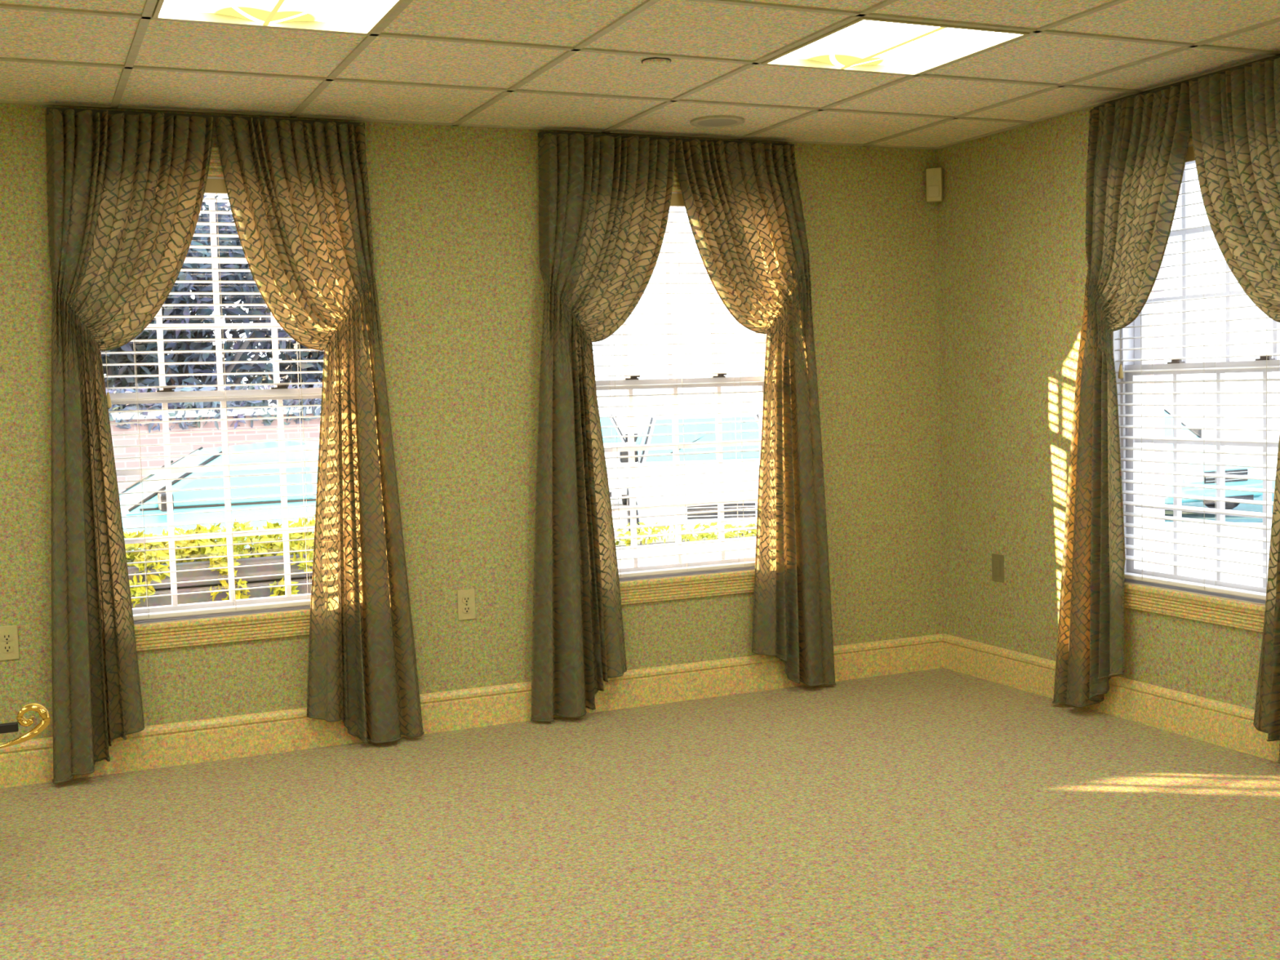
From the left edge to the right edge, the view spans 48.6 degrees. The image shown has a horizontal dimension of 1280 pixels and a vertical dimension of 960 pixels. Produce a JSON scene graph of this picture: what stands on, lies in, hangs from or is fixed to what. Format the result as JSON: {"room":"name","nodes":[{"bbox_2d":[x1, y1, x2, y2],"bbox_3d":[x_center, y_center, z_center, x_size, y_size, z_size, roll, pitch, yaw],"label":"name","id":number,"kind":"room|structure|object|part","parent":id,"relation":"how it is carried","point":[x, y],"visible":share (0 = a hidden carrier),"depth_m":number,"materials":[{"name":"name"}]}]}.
{"room":"empty function room","nodes":[
{"label":"empty function room","id":0,"kind":"room"},
{"bbox_2d":[0,102,942,742],"bbox_3d":[-2.025,-0.271,4.955,7.620,2.620,0.160,-3,4,-24],"label":"wall","id":1,"kind":"structure","parent":0,"point":[455,209],"depth_m":5.50,"materials":[{"name":"green paint"}]},
{"bbox_2d":[0,625,19,660],"bbox_3d":[-2.162,0.557,4.846,0.070,0.117,0.009,-3,4,-24],"label":"wall outlet","id":2,"kind":"object","parent":1,"relation":"attached to","point":[9,644],"visible":1,"depth_m":4.85,"materials":[{"name":"beige plastic"}]},
{"bbox_2d":[1,633,12,641],"bbox_3d":[-2.161,0.538,4.842,0.034,0.025,0.003,-3,4,-24],"label":"socket","id":3,"kind":"object","parent":2,"relation":"attached to","point":[5,637],"depth_m":4.84,"materials":[{"name":"beige plastic"}]},
{"bbox_2d":[2,644,13,653],"bbox_3d":[-2.160,0.577,4.845,0.034,0.025,0.003,-3,4,-24],"label":"socket","id":4,"kind":"object","parent":2,"relation":"attached to","point":[6,648],"depth_m":4.84,"materials":[{"name":"beige plastic"}]},
{"bbox_2d":[46,106,364,128],"bbox_3d":[-1.513,-1.274,5.016,1.080,0.022,0.046,-3,4,-24],"label":"curtain rod","id":5,"kind":"object","parent":1,"relation":"attached to","point":[95,112],"visible":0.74,"depth_m":4.98,"materials":[{"name":"grey"}]},
{"bbox_2d":[44,108,213,783],"bbox_3d":[-1.745,-0.116,4.898,0.644,2.282,0.142,-3,4,-22],"label":"curtain","id":6,"kind":"object","parent":5,"relation":"hanging from","point":[125,195],"visible":1,"depth_m":4.84,"materials":[{"name":"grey fabric"}]},
{"bbox_3d":[-1.917,-0.551,4.828,0.145,0.222,0.042,-4,4,-31],"label":"shirring cord","id":7,"kind":"part","parent":6,"relation":"part of","materials":[{"name":"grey fabric"}]},
{"bbox_3d":[-1.915,-0.498,4.823,0.149,0.207,0.048,-3,4,-24],"label":"shirring cord","id":8,"kind":"part","parent":6,"relation":"part of","materials":[{"name":"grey fabric"}]},
{"bbox_3d":[-1.907,-0.562,4.828,0.168,0.240,0.053,-3,4,-24],"label":"shirring cord","id":9,"kind":"part","parent":6,"relation":"part of","materials":[{"name":"grey fabric"}]},
{"bbox_2d":[214,116,424,743],"bbox_3d":[-1.147,-0.155,5.163,0.656,2.274,0.141,-3,4,-26],"label":"curtain","id":10,"kind":"object","parent":5,"relation":"hanging from","point":[298,195],"visible":1,"depth_m":5.20,"materials":[{"name":"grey fabric"}]},
{"bbox_3d":[-1.074,-0.620,5.201,0.219,0.280,0.060,-3,4,-24],"label":"shirring cord","id":11,"kind":"part","parent":10,"relation":"part of","materials":[{"name":"yellow fabric"}]},
{"bbox_3d":[-1.062,-0.610,5.201,0.198,0.262,0.048,-3,4,-24],"label":"shirring cord","id":12,"kind":"part","parent":10,"relation":"part of","materials":[{"name":"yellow fabric"}]},
{"bbox_3d":[-1.056,-0.557,5.201,0.204,0.246,0.048,-3,4,-24],"label":"shirring cord","id":13,"kind":"part","parent":10,"relation":"part of","materials":[{"name":"yellow fabric"}]},
{"bbox_2d":[100,146,368,651],"bbox_3d":[-1.516,-0.302,5.162,1.120,1.775,0.192,-3,4,-24],"label":"window","id":14,"kind":"structure","parent":1,"relation":"in","point":[157,633],"depth_m":5.16,"materials":[{"name":"beige paint"}]},
{"bbox_3d":[-1.549,-0.683,5.186,0.892,0.791,0.035,-3,4,-24],"label":"sash","id":15,"kind":"part","parent":14,"relation":"part of","materials":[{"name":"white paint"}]},
{"bbox_2d":[101,178,323,620],"bbox_3d":[-1.496,-0.298,5.116,0.888,1.554,0.071,-3,4,-24],"label":"window blind","id":16,"kind":"object","parent":14,"relation":"attached to","point":[213,185],"visible":0.4,"depth_m":5.10,"materials":[{"name":"white plastic"}]},
{"bbox_3d":[-1.859,-0.654,4.907,0.002,0.700,0.002,-3,4,-24],"label":"pull cord","id":17,"kind":"part","parent":16,"relation":"part of","materials":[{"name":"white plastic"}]},
{"bbox_3d":[-1.773,-0.262,5.004,0.002,1.500,0.054,-3,4,-24],"label":"ladder cord","id":18,"kind":"part","parent":16,"relation":"part of","materials":[{"name":"white fabric"}]},
{"bbox_3d":[-1.478,0.469,5.174,0.878,0.016,0.050,-3,4,-24],"label":"rail","id":19,"kind":"part","parent":16,"relation":"part of","materials":[{"name":"white plastic"}]},
{"bbox_3d":[-1.498,-0.277,5.125,0.002,1.500,0.054,-3,4,-24],"label":"ladder cord","id":20,"kind":"part","parent":16,"relation":"part of","materials":[{"name":"white fabric"}]},
{"bbox_3d":[-1.252,-0.291,5.234,0.002,1.500,0.054,-3,4,-24],"label":"ladder cord","id":21,"kind":"part","parent":16,"relation":"part of","materials":[{"name":"white fabric"}]},
{"bbox_3d":[-1.509,0.081,5.195,0.892,0.817,0.035,-3,4,-24],"label":"sash","id":22,"kind":"part","parent":14,"relation":"part of","materials":[{"name":"white paint"}]},
{"bbox_3d":[-1.500,0.498,5.229,0.920,0.020,0.160,-3,4,-24],"label":"sill","id":23,"kind":"part","parent":14,"relation":"part of","materials":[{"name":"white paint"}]},
{"bbox_3d":[-1.509,-1.131,5.037,1.090,0.105,0.024,-3,4,-24],"label":"head casing","id":24,"kind":"part","parent":14,"relation":"part of","materials":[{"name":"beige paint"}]},
{"bbox_2d":[457,588,475,620],"bbox_3d":[-0.673,0.483,5.503,0.070,0.117,0.009,-3,4,-24],"label":"wall outlet","id":25,"kind":"object","parent":1,"relation":"attached to","point":[465,597],"visible":1,"depth_m":5.50,"materials":[{"name":"beige plastic"}]},
{"bbox_2d":[462,596,471,603],"bbox_3d":[-0.673,0.464,5.500,0.034,0.025,0.003,-3,4,-24],"label":"socket","id":26,"kind":"object","parent":25,"relation":"attached to","point":[464,599],"depth_m":5.50,"materials":[{"name":"beige plastic"}]},
{"bbox_2d":[462,606,471,613],"bbox_3d":[-0.671,0.503,5.502,0.034,0.025,0.003,-3,4,-24],"label":"socket","id":27,"kind":"object","parent":25,"relation":"attached to","point":[465,609],"depth_m":5.50,"materials":[{"name":"beige plastic"}]},
{"bbox_2d":[0,633,942,788],"bbox_3d":[-1.954,0.964,4.954,7.300,0.153,0.019,-3,4,-24],"label":"baseboard","id":28,"kind":"structure","parent":1,"relation":"attached to","point":[30,762],"depth_m":5.50,"materials":[{"name":"beige paint"}]},
{"bbox_2d":[537,131,794,146],"bbox_3d":[0.124,-1.368,5.739,1.125,0.022,0.046,-3,4,-24],"label":"curtain rod","id":29,"kind":"object","parent":1,"relation":"attached to","point":[541,134],"visible":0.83,"depth_m":5.70,"materials":[{"name":"grey"}]},
{"bbox_2d":[530,133,675,721],"bbox_3d":[-0.132,-0.208,5.611,0.693,2.284,0.142,-3,4,-22],"label":"curtain","id":30,"kind":"object","parent":29,"relation":"hanging from","point":[604,201],"visible":1,"depth_m":5.56,"materials":[{"name":"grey fabric"}]},
{"bbox_3d":[-0.279,-0.658,5.548,0.191,0.236,0.037,-4,4,-28],"label":"shirring cord","id":31,"kind":"part","parent":30,"relation":"part of","materials":[{"name":"grey fabric"}]},
{"bbox_3d":[-0.277,-0.605,5.545,0.197,0.220,0.047,-3,4,-24],"label":"shirring cord","id":32,"kind":"part","parent":30,"relation":"part of","materials":[{"name":"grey fabric"}]},
{"bbox_3d":[-0.270,-0.669,5.552,0.213,0.254,0.049,-3,4,-24],"label":"shirring cord","id":33,"kind":"part","parent":30,"relation":"part of","materials":[{"name":"grey fabric"}]},
{"bbox_2d":[675,139,835,686],"bbox_3d":[0.496,-0.244,5.888,0.673,2.284,0.141,-3,4,-26],"label":"curtain","id":34,"kind":"object","parent":29,"relation":"hanging from","point":[743,202],"visible":1,"depth_m":5.94,"materials":[{"name":"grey fabric"}]},
{"bbox_3d":[0.616,-0.761,5.938,0.233,0.290,0.062,-3,4,-24],"label":"shirring cord","id":35,"kind":"part","parent":34,"relation":"part of","materials":[{"name":"yellow fabric"}]},
{"bbox_3d":[0.627,-0.751,5.939,0.212,0.272,0.046,-3,4,-24],"label":"shirring cord","id":36,"kind":"part","parent":34,"relation":"part of","materials":[{"name":"yellow fabric"}]},
{"bbox_3d":[0.631,-0.698,5.941,0.215,0.254,0.046,-3,4,-24],"label":"shirring cord","id":37,"kind":"part","parent":34,"relation":"part of","materials":[{"name":"yellow fabric"}]},
{"bbox_2d":[595,165,766,604],"bbox_3d":[0.146,-0.397,5.896,1.120,1.775,0.192,-3,4,-24],"label":"window","id":38,"kind":"structure","parent":1,"relation":"in","point":[700,584],"depth_m":5.92,"materials":[{"name":"beige paint"}]},
{"bbox_3d":[0.154,-1.226,5.771,1.090,0.105,0.024,-3,4,-24],"label":"head casing","id":39,"kind":"part","parent":38,"relation":"part of","materials":[{"name":"beige paint"}]},
{"bbox_2d":[591,193,766,577],"bbox_3d":[0.167,-0.393,5.850,0.888,1.554,0.071,-3,4,-24],"label":"window blind","id":40,"kind":"object","parent":38,"relation":"attached to","point":[677,199],"visible":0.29,"depth_m":5.86,"materials":[{"name":"white plastic"}]},
{"bbox_3d":[-0.110,-0.357,5.738,0.002,1.500,0.054,-3,4,-24],"label":"ladder cord","id":41,"kind":"part","parent":40,"relation":"part of","materials":[{"name":"white fabric"}]},
{"bbox_3d":[0.164,-0.373,5.859,0.002,1.500,0.054,-3,4,-24],"label":"ladder cord","id":42,"kind":"part","parent":40,"relation":"part of","materials":[{"name":"white fabric"}]},
{"bbox_3d":[0.185,0.373,5.908,0.878,0.016,0.050,-3,4,-24],"label":"rail","id":43,"kind":"part","parent":40,"relation":"part of","materials":[{"name":"white plastic"}]},
{"bbox_3d":[0.411,-0.387,5.968,0.002,1.500,0.054,-3,4,-24],"label":"ladder cord","id":44,"kind":"part","parent":40,"relation":"part of","materials":[{"name":"white fabric"}]},
{"bbox_3d":[0.154,-0.015,5.929,0.892,0.817,0.035,-3,4,-24],"label":"sash","id":45,"kind":"part","parent":38,"relation":"part of","materials":[{"name":"white paint"}]},
{"bbox_3d":[0.163,0.403,5.963,0.920,0.020,0.160,-3,4,-24],"label":"sill","id":46,"kind":"part","parent":38,"relation":"part of","materials":[{"name":"white paint"}]},
{"bbox_3d":[0.114,-0.779,5.920,0.892,0.791,0.035,-3,4,-24],"label":"sash","id":47,"kind":"part","parent":38,"relation":"part of","materials":[{"name":"white paint"}]},
{"bbox_2d":[925,167,942,202],"bbox_3d":[1.297,-1.297,6.243,0.068,0.146,0.058,0,4,21],"label":"sensor","id":48,"kind":"object","parent":1,"relation":"attached to","point":[934,176],"visible":1,"depth_m":6.22,"materials":[{"name":"beige plastic"}]},
{"bbox_2d":[0,667,1279,959],"bbox_3d":[-0.322,1.265,1.296,7.620,0.060,8.370,-3,4,-24],"label":"floor","id":49,"kind":"structure","parent":0,"point":[941,813],"depth_m":4.08,"materials":[{"name":"carpet"}]},
{"bbox_2d":[0,702,50,748],"bbox_3d":[-2.018,0.767,3.729,0.872,0.706,0.448,-3,4,-24],"label":"chair","id":50,"kind":"object","parent":49,"relation":"on","point":[8,727],"visible":1,"depth_m":3.68,"materials":[{"name":"gold metal"}]},
{"bbox_3d":[-1.961,0.659,3.523,0.765,0.024,0.016,-3,4,-24],"label":"dark rail","id":51,"kind":"part","parent":50,"relation":"part of","materials":[{"name":"black metal"}]},
{"bbox_3d":[-1.668,0.690,3.638,0.232,0.065,0.006,-3,4,-24],"label":"accent rail","id":52,"kind":"part","parent":50,"relation":"part of","materials":[{"name":"gold metal"}]},
{"bbox_2d":[0,0,1279,150],"bbox_3d":[-0.394,-1.277,1.129,7.620,0.403,8.370,-3,4,-24],"label":"ceiling","id":53,"kind":"structure","parent":0,"point":[558,65],"depth_m":4.45,"materials":[{"name":"tile"}]},
{"bbox_2d":[152,0,404,35],"bbox_3d":[-0.905,-1.256,3.593,0.580,0.074,0.580,-3,4,-24],"label":"ceiling light","id":54,"kind":"object","parent":53,"relation":"attached to","point":[348,16],"visible":0.93,"depth_m":3.77,"materials":[{"name":"white plastic"}]},
{"bbox_2d":[641,57,671,67],"bbox_3d":[0.051,-1.304,4.434,0.094,0.018,0.094,-3,4,-24],"label":"sprinkler cover","id":55,"kind":"object","parent":53,"relation":"attached to","point":[652,62],"visible":1,"depth_m":4.41,"materials":[{"name":"grey"}]},
{"bbox_2d":[689,115,744,128],"bbox_3d":[0.298,-1.380,5.468,0.210,0.012,0.210,-3,4,-24],"label":"ceiling speaker","id":56,"kind":"object","parent":53,"relation":"attached to","point":[714,121],"visible":1,"depth_m":5.44,"materials":[{"name":"metal"}]},
{"bbox_2d":[697,119,737,126],"bbox_3d":[0.298,-1.379,5.468,0.184,0.010,0.184,-3,4,-24],"label":"grille","id":57,"kind":"object","parent":56,"relation":"attached to","point":[700,122],"depth_m":5.46,"materials":[{"name":"beige metal"}]},
{"bbox_2d":[761,17,1029,75],"bbox_3d":[0.766,-1.351,4.331,0.580,0.074,0.580,-3,4,-24],"label":"ceiling light","id":58,"kind":"object","parent":53,"relation":"attached to","point":[863,44],"visible":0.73,"depth_m":4.36,"materials":[{"name":"white plastic"}]},
{"bbox_2d":[936,55,1279,709],"bbox_3d":[3.048,-0.267,2.712,0.160,2.620,8.050,-3,4,-24],"label":"wall","id":59,"kind":"structure","parent":0,"point":[1012,260],"depth_m":5.86,"materials":[{"name":"green paint"}]},
{"bbox_2d":[991,553,1004,582],"bbox_3d":[1.523,0.375,6.040,0.009,0.117,0.076,-3,4,-24],"label":"wall plate","id":60,"kind":"object","parent":59,"relation":"attached to","point":[997,560],"visible":1,"depth_m":6.03,"materials":[{"name":"beige plastic"}]},
{"bbox_2d":[942,633,1279,762],"bbox_3d":[3.001,0.968,2.757,0.019,0.153,8.050,-3,4,-24],"label":"baseboard","id":61,"kind":"structure","parent":59,"relation":"attached to","point":[1223,724],"depth_m":5.29,"materials":[{"name":"beige paint"}]},
{"bbox_2d":[1093,56,1279,108],"bbox_3d":[1.932,-1.360,4.842,0.046,0.022,1.050,-3,4,-24],"label":"curtain rod","id":62,"kind":"object","parent":59,"relation":"attached to","point":[1251,64],"visible":0.17,"depth_m":4.93,"materials":[{"name":"grey"}]},
{"bbox_2d":[1052,83,1191,706],"bbox_3d":[1.766,-0.239,5.247,0.138,2.281,0.706,-4,4,-29],"label":"curtain","id":63,"kind":"object","parent":62,"relation":"hanging from","point":[1137,149],"visible":1,"depth_m":5.28,"materials":[{"name":"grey fabric"}]},
{"bbox_3d":[1.712,-0.624,5.308,0.047,0.224,0.124,-3,4,-24],"label":"shirring cord","id":64,"kind":"part","parent":63,"relation":"part of","materials":[{"name":"grey fabric"}]},
{"bbox_3d":[1.719,-0.675,5.302,0.039,0.241,0.116,-4,4,-30],"label":"shirring cord","id":65,"kind":"part","parent":63,"relation":"part of","materials":[{"name":"grey fabric"}]},
{"bbox_3d":[1.724,-0.686,5.292,0.046,0.259,0.138,-3,4,-24],"label":"shirring cord","id":66,"kind":"part","parent":63,"relation":"part of","materials":[{"name":"grey fabric"}]},
{"bbox_2d":[1188,57,1279,763],"bbox_3d":[2.025,-0.204,4.622,0.130,2.284,0.644,-3,4,-26],"label":"curtain","id":67,"kind":"object","parent":62,"relation":"hanging from","point":[1235,114],"visible":1,"depth_m":4.62,"materials":[{"name":"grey fabric"}]},
{"bbox_2d":[1112,128,1279,632],"bbox_3d":[2.027,-0.389,4.969,0.192,1.775,1.120,-3,4,-24],"label":"window","id":68,"kind":"structure","parent":59,"relation":"in","point":[1212,607],"depth_m":5.14,"materials":[{"name":"beige paint"}]},
{"bbox_3d":[2.065,-0.771,4.966,0.035,0.791,0.892,-3,4,-24],"label":"sash","id":69,"kind":"part","parent":68,"relation":"part of","materials":[{"name":"white paint"}]},
{"bbox_3d":[1.934,-1.218,4.884,0.024,0.105,1.090,-3,4,-24],"label":"head casing","id":70,"kind":"part","parent":68,"relation":"part of","materials":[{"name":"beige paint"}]},
{"bbox_3d":[2.064,0.410,5.028,0.160,0.020,0.920,-3,4,-24],"label":"sill","id":71,"kind":"part","parent":68,"relation":"part of","materials":[{"name":"white paint"}]},
{"bbox_2d":[1114,146,1279,599],"bbox_3d":[1.981,-0.385,4.949,0.071,1.554,0.888,-3,4,-24],"label":"window blind","id":72,"kind":"object","parent":68,"relation":"attached to","point":[1190,157],"visible":0.59,"depth_m":4.98,"materials":[{"name":"white plastic"}]},
{"bbox_3d":[1.786,-0.781,5.276,0.002,0.700,0.002,-3,4,-24],"label":"pull cord","id":73,"kind":"part","parent":72,"relation":"part of","materials":[{"name":"white fabric"}]},
{"bbox_3d":[1.868,-0.379,5.228,0.054,1.500,0.002,-3,4,-24],"label":"ladder cord","id":74,"kind":"part","parent":72,"relation":"part of","materials":[{"name":"white fabric"}]},
{"bbox_3d":[2.010,0.381,5.003,0.050,0.016,0.878,-3,4,-24],"label":"rail","id":75,"kind":"part","parent":72,"relation":"part of","materials":[{"name":"white plastic"}]},
{"bbox_3d":[1.989,-0.365,4.954,0.054,1.500,0.002,-3,4,-24],"label":"ladder cord","id":76,"kind":"part","parent":72,"relation":"part of","materials":[{"name":"white fabric"}]},
{"bbox_3d":[2.099,-0.352,4.707,0.054,1.500,0.002,-3,4,-24],"label":"ladder cord","id":77,"kind":"part","parent":72,"relation":"part of","materials":[{"name":"white fabric"}]},
{"bbox_3d":[2.046,-0.007,4.998,0.035,0.817,0.892,-3,4,-24],"label":"sash","id":78,"kind":"part","parent":68,"relation":"part of","materials":[{"name":"white paint"}]},
{"label":"outside","id":79,"kind":"structure","parent":0,"visible":0},
{"bbox_2d":[598,393,1279,585],"bbox_3d":[-7.248,-1.992,62.802,150.000,0.100,109.840,-3,4,-24],"label":"ground","id":80,"kind":"structure","parent":79,"point":[1228,397],"depth_m":39.61,"materials":[{"name":"concrete"}]},
{"bbox_2d":[127,563,172,608],"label":"planter","id":81,"kind":"object","parent":80,"relation":"on","point":[162,589],"depth_m":6.10,"materials":[{"name":"grey stone"}]},
{"bbox_2d":[101,195,294,413],"bbox_3d":[-5.224,-1.348,16.564,3.345,4.724,2.725,-3,4,-24],"label":"tree","id":82,"kind":"object","parent":80,"relation":"on","point":[227,229],"visible":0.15,"depth_m":16.21,"materials":[{"name":"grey plant"}]},
{"bbox_2d":[175,557,229,604],"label":"planter","id":83,"kind":"object","parent":80,"relation":"on","point":[182,576],"depth_m":6.16,"materials":[{"name":"grey stone"}]},
{"bbox_2d":[123,514,315,608],"bbox_3d":[-2.246,0.383,6.244,2.629,0.438,0.620,-3,4,-24],"label":"hedge","id":84,"kind":"object","parent":83,"relation":"in","point":[156,555],"visible":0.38,"depth_m":6.27,"materials":[{"name":"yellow plant"}]},
{"bbox_2d":[105,378,322,493],"bbox_3d":[-6.773,0.123,13.901,9.300,2.085,0.529,-3,4,-24],"label":"brick wall","id":85,"kind":"structure","parent":80,"relation":"on","point":[194,426],"depth_m":14.74,"materials":[{"name":"brick"}]},
{"bbox_2d":[119,440,319,551],"bbox_3d":[-3.176,0.444,11.932,4.470,1.500,2.037,-3,4,-24],"label":"car","id":86,"kind":"object","parent":80,"relation":"on","point":[235,459],"visible":0.24,"depth_m":11.13,"materials":[{"name":"teal paint"}]},
{"bbox_3d":[-4.152,-0.062,12.242,0.760,0.426,0.028,-2,4,-11],"label":"pillar trim","id":87,"kind":"part","parent":86,"relation":"part of","materials":[{"name":"black metal"}]},
{"bbox_2d":[157,492,173,511],"bbox_3d":[-3.588,0.164,10.733,0.100,0.140,0.210,-3,4,-24],"label":"mirror","id":88,"kind":"object","parent":86,"relation":"attached to","point":[162,496],"depth_m":10.64,"materials":[{"name":"white metal"}]},
{"bbox_3d":[-3.581,0.006,10.957,0.760,0.426,0.028,-4,5,-37],"label":"pillar trim","id":89,"kind":"part","parent":86,"relation":"part of","materials":[{"name":"black metal"}]},
{"bbox_3d":[-2.607,0.159,11.288,2.600,0.018,0.008,-3,4,-24],"label":"window trim","id":90,"kind":"part","parent":86,"relation":"part of","materials":[{"name":"black metal"}]},
{"bbox_2d":[233,546,285,598],"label":"planter","id":91,"kind":"object","parent":80,"relation":"on","point":[269,569],"depth_m":6.27,"materials":[{"name":"grey stone"}]},
{"bbox_2d":[204,197,324,404],"bbox_3d":[-4.255,-1.584,18.627,2.753,4.737,2.599,-3,4,-24],"label":"tree","id":92,"kind":"object","parent":80,"relation":"on","point":[315,354],"visible":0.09,"depth_m":17.96,"materials":[{"name":"grey plant"}]},
{"bbox_2d":[289,553,312,594],"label":"planter","id":93,"kind":"object","parent":80,"relation":"on","point":[300,578],"depth_m":6.35,"materials":[{"name":"grey stone"}]},
{"bbox_2d":[599,412,638,505],"bbox_3d":[-1.117,-0.387,23.963,2.037,1.460,4.470,-2,4,-6],"label":"car","id":94,"kind":"object","parent":80,"relation":"on","point":[607,432],"visible":0.22,"depth_m":22.50,"materials":[{"name":"white paint"}]},
{"bbox_3d":[-0.352,-0.844,23.300,0.028,0.455,0.618,-3,4,-22],"label":"pillar trim","id":95,"kind":"part","parent":94,"relation":"part of","materials":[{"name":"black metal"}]},
{"bbox_2d":[625,433,638,442],"bbox_3d":[-0.135,-0.692,23.304,0.210,0.140,0.100,-2,4,-6],"label":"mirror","id":96,"kind":"object","parent":94,"relation":"on","point":[636,437],"depth_m":23.26,"materials":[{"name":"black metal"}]},
{"bbox_2d":[615,539,631,567],"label":"stone planter","id":97,"kind":"object","parent":80,"relation":"on","point":[624,553],"depth_m":7.53,"materials":[{"name":"white stone"}]},
{"bbox_2d":[637,535,675,565],"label":"stone planter","id":98,"kind":"object","parent":80,"relation":"on","point":[663,549],"depth_m":7.62,"materials":[{"name":"white stone"}]},
{"bbox_2d":[619,412,759,534],"bbox_3d":[0.764,-0.033,17.101,2.037,1.550,4.470,-2,4,-2],"label":"van","id":99,"kind":"object","parent":80,"relation":"on","point":[659,420],"visible":0.37,"depth_m":15.87,"materials":[{"name":"white paint"}]},
{"bbox_2d":[619,450,638,462],"bbox_3d":[-0.128,-0.271,16.303,0.210,0.140,0.100,-2,4,-2],"label":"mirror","id":100,"kind":"object","parent":99,"relation":"on","point":[621,453],"depth_m":16.25,"materials":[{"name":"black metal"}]},
{"bbox_3d":[0.076,-0.461,16.329,0.028,0.504,0.619,-1,4,14],"label":"pillar trim","id":101,"kind":"part","parent":99,"relation":"part of","materials":[{"name":"black metal"}]},
{"bbox_2d":[687,502,755,519],"bbox_3d":[0.855,0.326,14.961,0.720,0.150,0.072,-2,4,-2],"label":"grille","id":102,"kind":"object","parent":99,"relation":"attached to","point":[748,513],"depth_m":14.93,"materials":[{"name":"silver metal"}]},
{"bbox_2d":[681,532,719,561],"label":"stone planter","id":103,"kind":"object","parent":80,"relation":"on","point":[685,548],"depth_m":7.71,"materials":[{"name":"white stone"}]},
{"bbox_2d":[615,520,756,546],"bbox_3d":[0.487,0.309,8.110,3.311,0.228,0.360,-3,4,-24],"label":"hedge","id":104,"kind":"object","parent":103,"relation":"in","point":[729,534],"visible":0.13,"depth_m":7.98,"materials":[{"name":"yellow plant"}]},
{"bbox_2d":[724,529,755,558],"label":"stone planter","id":105,"kind":"object","parent":80,"relation":"on","point":[745,553],"depth_m":7.81,"materials":[{"name":"white stone"}]},
{"bbox_2d":[1146,256,1164,571],"bbox_3d":[3.833,-0.907,10.571,0.160,3.980,0.160,-3,4,-24],"label":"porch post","id":106,"kind":"object","parent":80,"relation":"on","point":[1159,284],"visible":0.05,"depth_m":10.56,"materials":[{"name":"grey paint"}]},
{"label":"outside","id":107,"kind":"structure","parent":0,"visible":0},
{"bbox_2d":[1164,476,1275,522],"bbox_3d":[11.114,0.299,19.468,19.728,0.032,9.313,1,4,30],"label":"road","id":108,"kind":"structure","parent":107,"point":[1242,507],"depth_m":18.75,"materials":[{"name":"white asphalt"}]},
{"bbox_2d":[1164,408,1262,509],"bbox_3d":[6.575,-0.332,20.054,2.037,1.430,4.470,-3,4,-24],"label":"car","id":109,"kind":"object","parent":108,"relation":"on","point":[1168,421],"visible":0.13,"depth_m":18.18,"materials":[{"name":"teal paint"}]},
{"bbox_3d":[7.495,-0.795,19.655,0.028,0.455,0.618,-5,5,-40],"label":"pillar trim","id":110,"kind":"part","parent":109,"relation":"part of","materials":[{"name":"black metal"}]},
{"bbox_2d":[1191,429,1201,436],"bbox_3d":[7.703,-0.648,19.723,0.210,0.140,0.100,-3,4,-24],"label":"mirror","id":111,"kind":"object","parent":109,"relation":"attached to","point":[1197,431],"depth_m":19.69,"materials":[{"name":"white metal"}]},
{"bbox_2d":[1204,469,1248,484],"bbox_3d":[7.457,-0.047,18.094,0.720,0.150,0.072,-3,4,-24],"label":"grille","id":112,"kind":"object","parent":109,"relation":"attached to","point":[1207,480],"depth_m":18.09,"materials":[{"name":"silver metal"}]}
]}

